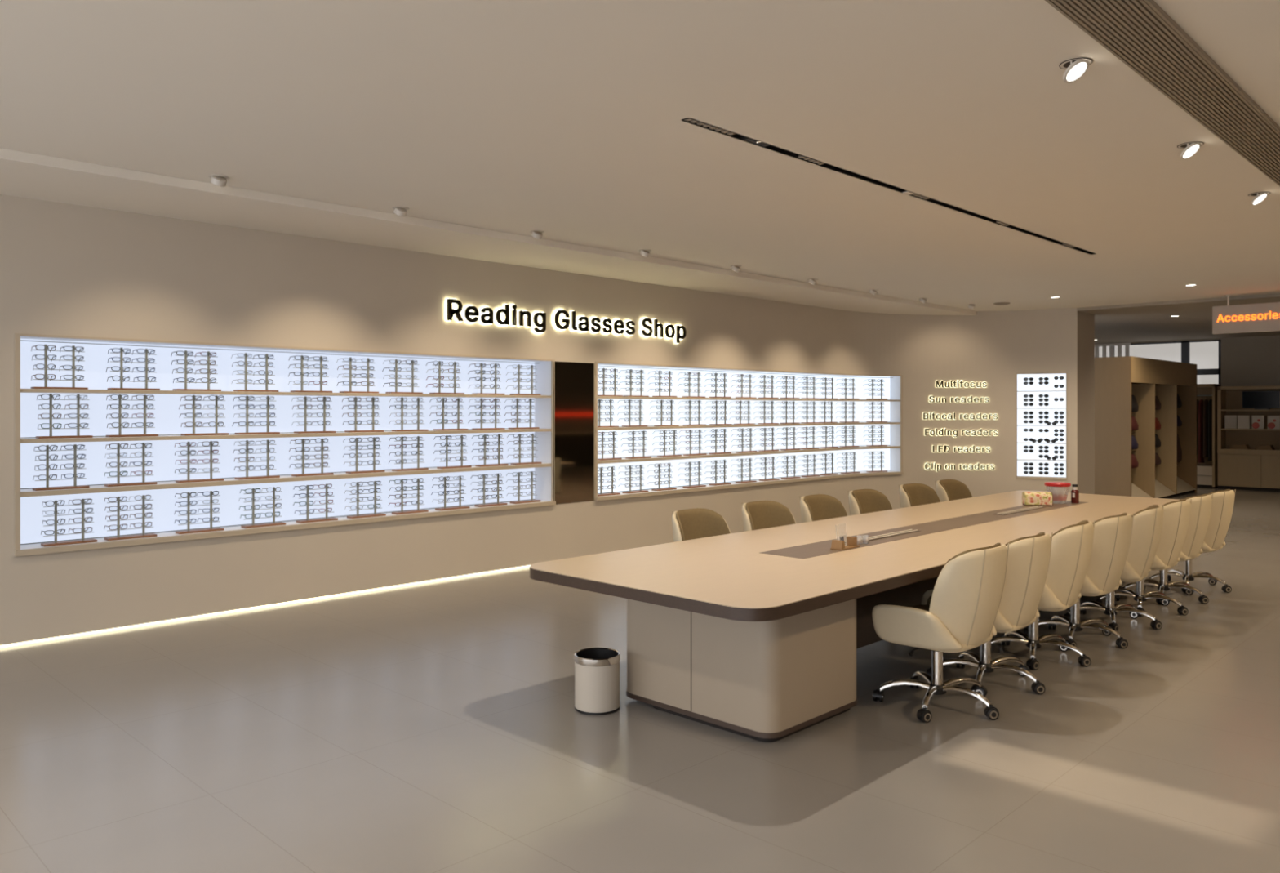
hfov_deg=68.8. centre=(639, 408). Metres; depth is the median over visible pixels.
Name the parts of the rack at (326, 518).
post, post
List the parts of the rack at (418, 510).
post, post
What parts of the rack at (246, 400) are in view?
post, post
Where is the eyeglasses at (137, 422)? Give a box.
[131,422,154,426]
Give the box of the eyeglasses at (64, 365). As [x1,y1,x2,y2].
[59,364,83,371]
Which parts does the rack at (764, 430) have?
post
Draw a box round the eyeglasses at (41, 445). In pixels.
[34,444,57,450]
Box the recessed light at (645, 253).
[638,248,651,257]
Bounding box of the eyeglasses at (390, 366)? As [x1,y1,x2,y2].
[382,366,400,372]
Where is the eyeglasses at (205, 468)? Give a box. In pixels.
[197,467,218,471]
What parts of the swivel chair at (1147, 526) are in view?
leg, leg, leg, leg, armrest, leg, backrest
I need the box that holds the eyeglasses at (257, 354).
[253,354,273,359]
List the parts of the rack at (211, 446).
post, post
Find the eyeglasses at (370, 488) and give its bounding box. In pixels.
[362,488,380,493]
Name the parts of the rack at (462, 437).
post, post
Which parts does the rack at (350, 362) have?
post, post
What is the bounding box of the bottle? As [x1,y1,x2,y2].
[1071,484,1079,502]
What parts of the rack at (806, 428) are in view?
post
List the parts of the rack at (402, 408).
post, post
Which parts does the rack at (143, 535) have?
post, post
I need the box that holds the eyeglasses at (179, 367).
[172,367,193,373]
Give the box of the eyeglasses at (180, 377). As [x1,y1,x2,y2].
[173,377,194,382]
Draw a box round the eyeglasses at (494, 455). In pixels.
[486,454,502,458]
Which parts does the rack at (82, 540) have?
post, post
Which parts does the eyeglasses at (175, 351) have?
frame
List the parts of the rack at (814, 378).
post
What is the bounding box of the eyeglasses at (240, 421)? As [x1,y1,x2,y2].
[231,421,253,426]
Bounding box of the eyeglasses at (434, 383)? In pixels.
[426,382,444,387]
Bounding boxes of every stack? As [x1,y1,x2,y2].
[1230,444,1250,448]
[1256,444,1275,449]
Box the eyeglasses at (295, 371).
[288,371,308,377]
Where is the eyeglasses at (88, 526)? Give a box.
[68,526,92,533]
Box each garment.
[1196,399,1199,454]
[1198,399,1204,462]
[1203,395,1208,457]
[1208,395,1212,460]
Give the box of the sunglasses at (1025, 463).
[1023,462,1033,465]
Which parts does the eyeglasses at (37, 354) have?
frame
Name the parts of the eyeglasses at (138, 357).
frame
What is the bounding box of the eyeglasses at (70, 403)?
[64,403,88,409]
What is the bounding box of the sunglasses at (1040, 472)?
[1039,471,1048,474]
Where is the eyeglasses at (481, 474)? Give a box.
[470,474,488,478]
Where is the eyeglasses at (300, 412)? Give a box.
[292,412,311,417]
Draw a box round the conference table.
[529,489,1178,742]
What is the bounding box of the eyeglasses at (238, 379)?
[231,378,252,382]
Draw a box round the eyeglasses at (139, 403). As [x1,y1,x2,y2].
[132,403,153,408]
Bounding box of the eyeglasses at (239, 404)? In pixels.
[232,404,253,408]
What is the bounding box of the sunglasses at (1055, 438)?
[1053,437,1064,440]
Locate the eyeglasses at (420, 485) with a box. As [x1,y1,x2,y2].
[404,484,422,489]
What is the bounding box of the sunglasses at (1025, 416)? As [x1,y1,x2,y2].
[1023,415,1033,418]
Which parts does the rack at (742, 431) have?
post, post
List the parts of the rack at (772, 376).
post, post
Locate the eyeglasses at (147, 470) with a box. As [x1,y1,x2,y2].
[130,470,152,475]
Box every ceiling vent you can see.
[993,302,1009,305]
[1044,0,1279,186]
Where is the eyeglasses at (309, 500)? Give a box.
[293,500,313,505]
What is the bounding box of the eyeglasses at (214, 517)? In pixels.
[197,516,218,522]
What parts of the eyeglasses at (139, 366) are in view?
frame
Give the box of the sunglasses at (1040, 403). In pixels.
[1038,402,1048,405]
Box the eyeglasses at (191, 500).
[174,500,196,505]
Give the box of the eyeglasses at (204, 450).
[196,449,218,454]
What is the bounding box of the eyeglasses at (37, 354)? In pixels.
[31,354,56,360]
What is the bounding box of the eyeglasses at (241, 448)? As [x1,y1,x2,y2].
[232,448,253,453]
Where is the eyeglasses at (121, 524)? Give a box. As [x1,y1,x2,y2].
[103,524,127,529]
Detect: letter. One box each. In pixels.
[444,297,462,321]
[462,305,478,323]
[478,306,492,324]
[493,303,508,325]
[510,303,514,326]
[517,310,530,327]
[531,311,544,333]
[552,308,568,329]
[569,310,574,331]
[576,315,586,332]
[589,316,599,333]
[600,317,611,333]
[611,319,623,334]
[623,320,633,335]
[640,317,651,337]
[652,318,662,337]
[663,324,671,338]
[674,324,682,343]
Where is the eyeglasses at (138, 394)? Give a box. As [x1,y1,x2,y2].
[131,394,154,399]
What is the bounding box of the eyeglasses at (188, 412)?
[179,412,202,417]
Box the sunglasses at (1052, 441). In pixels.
[1046,439,1055,442]
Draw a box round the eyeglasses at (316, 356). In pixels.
[306,355,327,361]
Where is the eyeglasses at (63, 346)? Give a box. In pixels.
[59,346,84,352]
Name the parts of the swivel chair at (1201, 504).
leg, leg, leg, leg, armrest, leg, backrest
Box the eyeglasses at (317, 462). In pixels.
[308,462,328,466]
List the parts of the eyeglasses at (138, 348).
frame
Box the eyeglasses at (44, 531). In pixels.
[40,528,65,534]
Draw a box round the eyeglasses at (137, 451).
[129,451,151,457]
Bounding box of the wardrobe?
[1196,383,1220,488]
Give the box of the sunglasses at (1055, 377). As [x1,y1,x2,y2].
[1053,376,1063,379]
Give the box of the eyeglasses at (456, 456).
[448,456,466,460]
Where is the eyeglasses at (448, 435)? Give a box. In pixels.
[433,435,451,439]
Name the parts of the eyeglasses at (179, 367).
frame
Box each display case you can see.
[14,333,555,555]
[595,361,903,500]
[1016,372,1067,479]
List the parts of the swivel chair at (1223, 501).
leg, leg, leg, leg, armrest, leg, backrest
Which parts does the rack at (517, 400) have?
post, post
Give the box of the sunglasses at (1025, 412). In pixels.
[1023,411,1033,414]
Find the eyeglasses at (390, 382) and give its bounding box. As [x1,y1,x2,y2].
[382,382,401,386]
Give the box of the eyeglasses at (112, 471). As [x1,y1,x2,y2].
[104,471,127,476]
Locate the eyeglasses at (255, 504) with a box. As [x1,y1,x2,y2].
[239,504,259,510]
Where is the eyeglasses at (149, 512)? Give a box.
[128,511,152,518]
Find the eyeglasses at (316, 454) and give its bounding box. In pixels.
[308,453,328,458]
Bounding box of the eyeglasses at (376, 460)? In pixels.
[361,459,379,464]
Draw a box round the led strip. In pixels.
[0,564,530,647]
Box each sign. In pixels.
[444,297,686,343]
[922,412,998,419]
[924,427,998,437]
[924,462,995,471]
[928,395,989,402]
[932,444,991,452]
[935,379,986,387]
[1212,294,1279,334]
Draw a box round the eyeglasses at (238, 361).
[231,360,252,366]
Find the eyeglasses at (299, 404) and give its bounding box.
[292,404,311,408]
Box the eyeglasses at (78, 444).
[60,444,84,449]
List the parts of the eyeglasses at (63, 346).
frame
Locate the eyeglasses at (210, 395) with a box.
[203,395,224,399]
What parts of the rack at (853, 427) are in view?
post, post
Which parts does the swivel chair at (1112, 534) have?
leg, leg, leg, armrest, leg, leg, backrest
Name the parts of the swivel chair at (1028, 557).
leg, leg, leg, armrest, leg, leg, backrest, armrest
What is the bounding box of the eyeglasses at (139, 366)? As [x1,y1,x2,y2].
[132,366,155,373]
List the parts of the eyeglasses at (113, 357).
frame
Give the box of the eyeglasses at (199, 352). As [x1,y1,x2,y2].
[195,351,216,357]
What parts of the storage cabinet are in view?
door, panel, panel, door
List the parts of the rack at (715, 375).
post, post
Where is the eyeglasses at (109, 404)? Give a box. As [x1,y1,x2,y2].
[106,404,129,408]
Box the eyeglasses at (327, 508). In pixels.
[312,507,332,511]
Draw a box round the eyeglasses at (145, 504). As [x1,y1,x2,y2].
[129,503,151,509]
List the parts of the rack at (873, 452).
post, post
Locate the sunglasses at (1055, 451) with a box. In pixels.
[1053,450,1063,453]
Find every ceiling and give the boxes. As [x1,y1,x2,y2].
[0,0,1279,311]
[0,147,976,315]
[1076,293,1279,343]
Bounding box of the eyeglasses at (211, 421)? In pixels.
[202,421,223,426]
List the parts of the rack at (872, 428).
post, post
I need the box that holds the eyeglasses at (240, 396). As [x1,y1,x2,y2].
[232,395,254,400]
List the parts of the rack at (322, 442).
post, post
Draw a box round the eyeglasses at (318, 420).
[311,420,330,425]
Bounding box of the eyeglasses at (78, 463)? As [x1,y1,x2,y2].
[60,462,84,468]
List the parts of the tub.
lid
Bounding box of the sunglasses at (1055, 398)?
[1053,397,1064,400]
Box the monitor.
[1242,391,1279,408]
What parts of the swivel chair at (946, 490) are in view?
backrest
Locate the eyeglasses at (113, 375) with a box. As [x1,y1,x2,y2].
[106,375,129,382]
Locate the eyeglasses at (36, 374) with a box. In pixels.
[31,373,55,380]
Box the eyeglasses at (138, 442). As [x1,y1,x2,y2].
[129,442,151,448]
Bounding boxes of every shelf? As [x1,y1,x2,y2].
[20,388,551,397]
[20,428,551,443]
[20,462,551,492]
[20,463,551,497]
[597,395,900,401]
[597,422,900,430]
[597,445,900,463]
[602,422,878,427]
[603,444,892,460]
[1017,408,1066,408]
[1017,442,1066,444]
[1017,458,1066,460]
[1019,459,1066,461]
[1037,425,1066,426]
[1039,442,1066,443]
[1221,408,1279,410]
[1221,427,1279,431]
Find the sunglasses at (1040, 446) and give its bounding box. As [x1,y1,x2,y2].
[1039,445,1048,448]
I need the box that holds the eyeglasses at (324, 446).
[309,445,328,450]
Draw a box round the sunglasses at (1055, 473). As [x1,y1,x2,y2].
[1053,471,1063,475]
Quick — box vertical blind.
[1094,342,1131,357]
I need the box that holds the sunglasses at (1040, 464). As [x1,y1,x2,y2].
[1039,462,1048,466]
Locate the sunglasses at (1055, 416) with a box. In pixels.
[1053,415,1063,418]
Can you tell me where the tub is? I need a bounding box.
[1044,481,1071,501]
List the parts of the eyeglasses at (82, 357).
frame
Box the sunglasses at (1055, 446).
[1053,445,1064,448]
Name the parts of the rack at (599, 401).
post, post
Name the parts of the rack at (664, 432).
post, post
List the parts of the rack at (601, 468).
post, post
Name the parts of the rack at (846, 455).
post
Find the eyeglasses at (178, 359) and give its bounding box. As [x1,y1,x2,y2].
[171,359,193,364]
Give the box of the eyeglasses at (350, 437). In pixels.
[342,437,361,442]
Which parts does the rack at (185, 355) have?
post, post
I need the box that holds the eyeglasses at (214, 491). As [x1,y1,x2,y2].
[196,490,218,495]
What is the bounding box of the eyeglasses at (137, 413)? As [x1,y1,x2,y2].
[131,413,153,417]
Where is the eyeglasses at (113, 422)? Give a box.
[106,422,128,427]
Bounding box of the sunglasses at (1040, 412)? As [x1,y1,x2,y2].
[1039,411,1048,414]
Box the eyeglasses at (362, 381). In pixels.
[355,381,373,386]
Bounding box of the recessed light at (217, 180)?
[208,174,229,186]
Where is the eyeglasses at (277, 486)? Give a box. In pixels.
[261,486,280,492]
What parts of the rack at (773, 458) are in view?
post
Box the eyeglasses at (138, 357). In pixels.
[131,357,155,364]
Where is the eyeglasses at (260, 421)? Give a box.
[253,421,275,425]
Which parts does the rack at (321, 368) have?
post, post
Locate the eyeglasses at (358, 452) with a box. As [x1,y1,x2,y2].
[342,452,361,457]
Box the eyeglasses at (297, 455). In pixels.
[288,454,308,459]
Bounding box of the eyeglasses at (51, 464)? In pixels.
[34,463,57,470]
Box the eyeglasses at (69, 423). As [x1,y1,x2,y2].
[64,422,88,428]
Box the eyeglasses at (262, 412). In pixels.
[254,412,275,417]
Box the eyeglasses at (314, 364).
[307,364,327,368]
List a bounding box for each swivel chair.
[671,507,730,542]
[741,499,795,531]
[799,493,848,522]
[847,488,893,515]
[871,542,1008,722]
[898,482,940,507]
[925,532,1053,694]
[934,479,972,502]
[979,520,1094,670]
[1023,512,1133,649]
[1063,504,1164,631]
[1094,498,1191,616]
[1121,493,1213,604]
[1146,488,1235,592]
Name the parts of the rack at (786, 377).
post, post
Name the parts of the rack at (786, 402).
post, post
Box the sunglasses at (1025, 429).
[1023,428,1033,431]
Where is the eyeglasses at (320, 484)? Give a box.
[313,484,332,488]
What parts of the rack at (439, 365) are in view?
post, post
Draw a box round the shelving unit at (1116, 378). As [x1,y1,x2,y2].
[1094,355,1196,498]
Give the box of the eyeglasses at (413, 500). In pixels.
[404,500,422,504]
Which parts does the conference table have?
rail, rail, rail, rail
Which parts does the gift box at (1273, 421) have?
lid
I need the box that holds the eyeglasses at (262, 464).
[253,464,274,469]
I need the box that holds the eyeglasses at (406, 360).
[398,360,417,364]
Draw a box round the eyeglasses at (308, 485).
[293,484,313,489]
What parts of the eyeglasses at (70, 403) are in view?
frame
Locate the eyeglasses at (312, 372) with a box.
[306,372,327,377]
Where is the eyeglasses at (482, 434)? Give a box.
[471,434,488,438]
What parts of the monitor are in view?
casing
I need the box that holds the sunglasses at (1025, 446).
[1023,444,1033,448]
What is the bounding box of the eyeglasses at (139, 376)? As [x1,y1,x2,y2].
[133,376,155,382]
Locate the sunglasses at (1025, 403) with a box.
[1023,402,1033,405]
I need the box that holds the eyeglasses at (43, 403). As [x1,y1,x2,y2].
[38,403,61,409]
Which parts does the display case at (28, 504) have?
panel rail, panel rail, panel rail, light rail, panel, panel, panel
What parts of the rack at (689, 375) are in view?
post, post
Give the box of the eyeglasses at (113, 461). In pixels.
[106,461,127,466]
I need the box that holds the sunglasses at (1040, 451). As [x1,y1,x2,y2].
[1038,448,1048,452]
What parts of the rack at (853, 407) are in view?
post, post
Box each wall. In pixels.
[0,194,942,644]
[942,307,1077,497]
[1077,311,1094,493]
[1101,334,1279,386]
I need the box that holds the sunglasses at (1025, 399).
[1023,398,1033,401]
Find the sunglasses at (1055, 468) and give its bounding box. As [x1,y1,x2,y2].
[1053,466,1063,471]
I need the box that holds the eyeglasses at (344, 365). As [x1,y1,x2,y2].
[337,364,356,369]
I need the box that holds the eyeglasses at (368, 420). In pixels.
[360,419,378,424]
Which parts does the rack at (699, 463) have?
post, post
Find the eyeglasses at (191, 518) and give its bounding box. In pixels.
[174,518,195,524]
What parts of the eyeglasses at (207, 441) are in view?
frame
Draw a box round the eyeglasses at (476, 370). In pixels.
[468,369,485,374]
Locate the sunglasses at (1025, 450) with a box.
[1023,448,1033,452]
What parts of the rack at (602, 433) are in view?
post, post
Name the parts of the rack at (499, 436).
post, post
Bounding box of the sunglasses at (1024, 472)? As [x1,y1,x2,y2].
[1023,471,1033,474]
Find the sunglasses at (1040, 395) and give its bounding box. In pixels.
[1039,394,1048,397]
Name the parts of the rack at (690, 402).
post, post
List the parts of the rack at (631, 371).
post, post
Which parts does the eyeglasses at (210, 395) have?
frame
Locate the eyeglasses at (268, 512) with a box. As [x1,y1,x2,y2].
[260,511,279,516]
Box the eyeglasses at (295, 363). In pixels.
[288,363,307,368]
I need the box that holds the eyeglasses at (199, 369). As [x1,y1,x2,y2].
[195,368,216,374]
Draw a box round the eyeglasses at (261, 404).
[253,404,275,408]
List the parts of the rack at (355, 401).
post, post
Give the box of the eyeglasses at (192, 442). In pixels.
[174,441,195,446]
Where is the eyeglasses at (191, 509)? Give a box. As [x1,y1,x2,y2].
[173,509,196,514]
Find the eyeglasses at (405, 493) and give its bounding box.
[387,493,406,497]
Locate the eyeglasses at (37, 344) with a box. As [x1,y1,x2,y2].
[31,344,56,351]
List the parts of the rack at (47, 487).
post, post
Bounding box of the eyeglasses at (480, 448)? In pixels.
[471,448,488,452]
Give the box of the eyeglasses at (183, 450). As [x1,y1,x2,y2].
[174,449,195,455]
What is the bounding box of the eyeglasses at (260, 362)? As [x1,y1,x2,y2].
[253,361,273,367]
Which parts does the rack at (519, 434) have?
post, post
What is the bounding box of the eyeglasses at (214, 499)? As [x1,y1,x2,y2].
[196,498,218,503]
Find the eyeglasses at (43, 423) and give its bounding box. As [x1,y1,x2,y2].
[37,422,62,429]
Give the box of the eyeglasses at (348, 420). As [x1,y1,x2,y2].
[342,420,361,424]
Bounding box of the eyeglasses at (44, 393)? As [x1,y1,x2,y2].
[36,393,60,399]
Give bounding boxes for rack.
[31,344,88,389]
[32,444,89,490]
[35,393,93,438]
[40,498,97,546]
[104,442,156,486]
[104,494,156,540]
[106,394,158,436]
[107,347,159,390]
[172,350,221,391]
[175,440,223,482]
[175,490,223,533]
[181,395,229,435]
[233,352,278,391]
[234,395,279,434]
[234,439,279,479]
[240,487,285,528]
[290,355,332,392]
[291,438,333,476]
[293,395,335,433]
[296,484,337,523]
[339,357,378,392]
[344,396,383,432]
[345,436,385,473]
[346,480,386,518]
[385,359,422,393]
[391,396,428,431]
[391,435,428,471]
[391,478,428,514]
[429,360,464,394]
[433,397,467,430]
[435,475,469,510]
[436,435,471,468]
[471,362,504,395]
[471,397,504,429]
[474,473,506,506]
[475,434,507,466]
[508,398,539,429]
[509,364,541,395]
[509,471,541,503]
[510,433,541,464]
[597,368,622,395]
[597,399,618,427]
[597,431,621,460]
[597,466,620,496]
[622,368,648,396]
[622,399,647,426]
[622,464,648,493]
[625,430,651,458]
[651,462,676,490]
[652,370,676,396]
[653,400,678,426]
[657,430,681,457]
[682,371,705,397]
[682,400,706,425]
[682,461,706,488]
[683,429,706,455]
[709,373,731,397]
[709,400,732,425]
[709,428,731,453]
[709,459,731,485]
[733,400,755,424]
[735,373,756,398]
[735,427,756,452]
[735,457,756,483]
[758,374,778,398]
[758,400,778,424]
[758,427,778,451]
[759,456,779,480]
[780,375,799,398]
[780,400,799,423]
[780,426,799,449]
[781,455,800,479]
[800,376,819,399]
[800,400,819,423]
[800,426,819,448]
[801,453,820,476]
[819,377,838,399]
[819,401,837,422]
[819,453,838,475]
[820,426,838,448]
[839,377,858,399]
[839,401,858,422]
[839,425,858,447]
[840,452,860,473]
[866,378,887,399]
[866,401,887,422]
[866,425,887,446]
[866,451,887,471]
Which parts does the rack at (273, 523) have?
post, post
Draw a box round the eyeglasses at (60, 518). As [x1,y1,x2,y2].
[42,518,65,524]
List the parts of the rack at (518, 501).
post, post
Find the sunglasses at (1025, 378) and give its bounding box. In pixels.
[1023,377,1033,380]
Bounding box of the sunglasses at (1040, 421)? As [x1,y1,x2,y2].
[1039,420,1048,423]
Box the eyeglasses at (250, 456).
[234,456,254,461]
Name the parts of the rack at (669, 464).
post, post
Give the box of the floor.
[0,487,1279,872]
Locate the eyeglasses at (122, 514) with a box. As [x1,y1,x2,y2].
[105,514,128,519]
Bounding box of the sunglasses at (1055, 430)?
[1053,428,1063,431]
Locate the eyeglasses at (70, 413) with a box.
[63,413,88,417]
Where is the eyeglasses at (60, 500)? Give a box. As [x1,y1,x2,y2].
[42,499,65,506]
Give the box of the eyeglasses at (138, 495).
[128,494,151,500]
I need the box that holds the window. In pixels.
[1098,339,1221,386]
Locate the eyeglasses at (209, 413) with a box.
[202,413,223,417]
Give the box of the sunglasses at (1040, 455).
[1039,454,1048,457]
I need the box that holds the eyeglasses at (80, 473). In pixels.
[61,472,84,478]
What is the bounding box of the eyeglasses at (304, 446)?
[288,446,309,451]
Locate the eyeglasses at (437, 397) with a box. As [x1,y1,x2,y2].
[430,397,447,401]
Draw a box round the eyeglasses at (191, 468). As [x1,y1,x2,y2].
[174,467,196,472]
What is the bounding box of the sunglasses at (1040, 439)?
[1039,438,1048,441]
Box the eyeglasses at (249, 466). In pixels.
[234,465,253,470]
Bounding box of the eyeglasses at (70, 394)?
[64,394,87,399]
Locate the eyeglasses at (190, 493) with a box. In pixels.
[174,491,195,497]
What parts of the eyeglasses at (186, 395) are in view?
frame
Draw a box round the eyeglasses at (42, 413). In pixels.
[37,413,62,418]
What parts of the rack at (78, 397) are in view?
post, post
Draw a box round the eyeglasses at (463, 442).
[448,441,466,445]
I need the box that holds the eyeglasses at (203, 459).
[196,458,218,463]
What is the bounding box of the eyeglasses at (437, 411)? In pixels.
[429,411,447,416]
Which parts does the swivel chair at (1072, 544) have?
leg, leg, leg, armrest, leg, leg, backrest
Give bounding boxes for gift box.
[1224,415,1237,428]
[1237,415,1250,428]
[1251,415,1264,428]
[1266,415,1279,428]
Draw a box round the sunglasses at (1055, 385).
[1053,384,1063,387]
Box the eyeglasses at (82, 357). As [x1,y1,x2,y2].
[59,355,84,361]
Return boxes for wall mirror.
[553,361,595,503]
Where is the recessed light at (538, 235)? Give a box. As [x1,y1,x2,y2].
[529,230,544,239]
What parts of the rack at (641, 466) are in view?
post, post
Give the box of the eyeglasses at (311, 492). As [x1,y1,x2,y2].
[293,492,313,497]
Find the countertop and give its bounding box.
[1217,448,1279,454]
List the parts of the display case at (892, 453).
panel rail, panel rail, panel, light rail, panel, panel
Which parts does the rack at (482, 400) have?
post, post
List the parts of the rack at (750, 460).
post, post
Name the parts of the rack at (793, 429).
post, post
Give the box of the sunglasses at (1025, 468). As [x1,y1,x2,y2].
[1023,466,1033,470]
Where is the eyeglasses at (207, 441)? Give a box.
[196,440,218,446]
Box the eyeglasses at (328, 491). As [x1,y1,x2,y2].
[313,491,333,496]
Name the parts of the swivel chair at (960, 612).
leg, height lever, armrest, seat, leg, leg, armrest, leg, leg, backrest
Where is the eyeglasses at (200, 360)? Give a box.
[194,360,215,364]
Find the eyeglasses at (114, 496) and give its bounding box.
[104,496,127,502]
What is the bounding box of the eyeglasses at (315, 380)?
[307,380,327,385]
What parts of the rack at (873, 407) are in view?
post, post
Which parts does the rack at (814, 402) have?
post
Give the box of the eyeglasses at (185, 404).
[178,404,200,408]
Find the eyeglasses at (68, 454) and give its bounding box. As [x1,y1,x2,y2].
[62,453,85,458]
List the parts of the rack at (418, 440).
post, post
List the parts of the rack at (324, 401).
post, post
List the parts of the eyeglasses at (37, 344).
frame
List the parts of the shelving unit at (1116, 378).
panel, panel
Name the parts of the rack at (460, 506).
post, post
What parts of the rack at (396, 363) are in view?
post, post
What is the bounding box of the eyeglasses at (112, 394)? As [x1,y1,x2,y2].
[106,394,128,399]
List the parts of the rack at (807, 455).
post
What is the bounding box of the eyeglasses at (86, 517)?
[68,516,93,523]
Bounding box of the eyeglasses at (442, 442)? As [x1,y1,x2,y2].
[434,442,451,446]
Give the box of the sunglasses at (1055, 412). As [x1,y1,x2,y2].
[1053,411,1063,414]
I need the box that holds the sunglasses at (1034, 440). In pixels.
[1031,439,1040,442]
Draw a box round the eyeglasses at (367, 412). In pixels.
[360,412,378,417]
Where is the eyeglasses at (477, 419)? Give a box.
[468,418,485,422]
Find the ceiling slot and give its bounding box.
[680,117,1096,253]
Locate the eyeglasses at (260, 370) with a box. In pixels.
[253,369,272,375]
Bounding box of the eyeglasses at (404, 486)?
[389,485,407,490]
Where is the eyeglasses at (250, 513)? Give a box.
[240,513,260,518]
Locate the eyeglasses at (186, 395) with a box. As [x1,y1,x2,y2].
[180,395,201,400]
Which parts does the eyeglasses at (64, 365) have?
frame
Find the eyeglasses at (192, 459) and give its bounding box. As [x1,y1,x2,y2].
[175,458,196,463]
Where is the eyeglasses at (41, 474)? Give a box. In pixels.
[32,474,57,479]
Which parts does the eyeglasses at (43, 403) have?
frame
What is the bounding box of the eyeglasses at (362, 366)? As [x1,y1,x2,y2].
[355,365,373,370]
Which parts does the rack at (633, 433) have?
post, post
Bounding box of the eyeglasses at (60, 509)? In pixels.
[42,509,65,515]
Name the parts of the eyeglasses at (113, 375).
frame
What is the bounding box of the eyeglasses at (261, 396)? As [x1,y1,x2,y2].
[254,395,274,399]
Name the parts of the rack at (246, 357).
post, post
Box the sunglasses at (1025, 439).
[1023,437,1033,440]
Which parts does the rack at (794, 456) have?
post, post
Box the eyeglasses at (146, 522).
[129,521,152,527]
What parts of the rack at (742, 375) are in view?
post, post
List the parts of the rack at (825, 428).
post, post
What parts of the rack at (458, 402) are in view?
post, post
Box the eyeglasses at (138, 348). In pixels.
[132,348,155,355]
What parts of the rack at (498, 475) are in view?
post, post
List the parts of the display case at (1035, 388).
panel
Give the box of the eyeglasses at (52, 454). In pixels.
[35,453,57,460]
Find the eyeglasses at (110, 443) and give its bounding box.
[105,443,128,448]
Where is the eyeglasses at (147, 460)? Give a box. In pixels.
[128,460,151,466]
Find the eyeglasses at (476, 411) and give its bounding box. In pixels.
[468,411,485,415]
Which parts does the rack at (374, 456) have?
post, post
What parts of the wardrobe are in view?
drawer, panel, panel, panel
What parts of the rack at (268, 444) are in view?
post, post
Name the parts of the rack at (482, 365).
post, post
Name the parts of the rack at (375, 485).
post, post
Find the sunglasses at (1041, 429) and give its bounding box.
[1038,428,1048,431]
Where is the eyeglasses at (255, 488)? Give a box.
[240,488,260,493]
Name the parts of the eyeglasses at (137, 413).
frame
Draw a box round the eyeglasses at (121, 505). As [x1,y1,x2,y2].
[104,505,128,511]
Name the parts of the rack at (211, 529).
post, post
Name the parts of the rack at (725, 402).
post, post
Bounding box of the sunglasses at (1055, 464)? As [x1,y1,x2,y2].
[1053,462,1064,466]
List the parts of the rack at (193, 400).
post, post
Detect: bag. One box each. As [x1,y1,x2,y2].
[1131,394,1138,412]
[1131,416,1138,431]
[1131,435,1137,449]
[1131,453,1138,468]
[1155,395,1161,409]
[1155,417,1160,429]
[1155,433,1160,447]
[1155,452,1161,465]
[1177,393,1182,407]
[1177,414,1182,426]
[1177,433,1182,462]
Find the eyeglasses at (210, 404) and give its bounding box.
[203,404,223,408]
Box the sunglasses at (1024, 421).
[1023,420,1033,423]
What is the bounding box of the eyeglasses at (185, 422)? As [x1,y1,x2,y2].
[181,422,202,426]
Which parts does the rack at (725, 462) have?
post, post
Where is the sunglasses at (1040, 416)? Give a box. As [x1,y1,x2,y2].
[1039,415,1048,418]
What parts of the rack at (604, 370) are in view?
post, post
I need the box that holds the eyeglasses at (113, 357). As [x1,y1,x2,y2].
[107,356,131,363]
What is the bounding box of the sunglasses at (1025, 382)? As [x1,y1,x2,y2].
[1023,381,1033,384]
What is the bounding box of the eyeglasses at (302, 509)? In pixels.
[294,509,314,513]
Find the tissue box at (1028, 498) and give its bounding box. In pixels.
[1022,491,1053,506]
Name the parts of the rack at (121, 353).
post, post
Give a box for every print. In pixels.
[1252,418,1260,428]
[1267,419,1275,428]
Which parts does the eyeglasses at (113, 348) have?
frame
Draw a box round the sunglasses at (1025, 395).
[1023,394,1033,397]
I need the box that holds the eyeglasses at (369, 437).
[360,436,379,441]
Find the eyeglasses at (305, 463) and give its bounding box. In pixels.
[288,462,309,467]
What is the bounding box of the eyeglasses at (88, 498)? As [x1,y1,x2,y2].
[68,497,92,504]
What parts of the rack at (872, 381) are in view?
post, post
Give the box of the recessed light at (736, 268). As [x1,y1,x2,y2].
[729,265,741,271]
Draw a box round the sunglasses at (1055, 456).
[1053,455,1063,458]
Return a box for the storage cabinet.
[1217,385,1279,491]
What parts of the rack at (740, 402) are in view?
post, post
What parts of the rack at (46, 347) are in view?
post, post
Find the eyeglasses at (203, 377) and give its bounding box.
[195,377,216,383]
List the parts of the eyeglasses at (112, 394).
frame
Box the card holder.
[830,534,860,550]
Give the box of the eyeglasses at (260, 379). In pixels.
[253,378,273,383]
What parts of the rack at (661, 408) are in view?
post, post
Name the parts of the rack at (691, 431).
post, post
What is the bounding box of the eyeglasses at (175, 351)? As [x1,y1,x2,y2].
[170,351,193,356]
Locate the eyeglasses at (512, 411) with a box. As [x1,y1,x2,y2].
[504,411,520,415]
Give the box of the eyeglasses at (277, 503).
[261,502,281,507]
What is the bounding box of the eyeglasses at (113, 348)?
[107,347,131,355]
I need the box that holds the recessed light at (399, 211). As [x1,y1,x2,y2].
[391,206,408,217]
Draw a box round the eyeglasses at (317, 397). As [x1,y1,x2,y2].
[310,396,330,401]
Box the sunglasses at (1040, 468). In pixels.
[1039,466,1048,470]
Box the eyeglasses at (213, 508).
[197,507,219,512]
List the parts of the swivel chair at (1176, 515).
leg, leg, leg, leg, armrest, leg, backrest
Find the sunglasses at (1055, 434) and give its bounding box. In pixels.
[1053,432,1064,435]

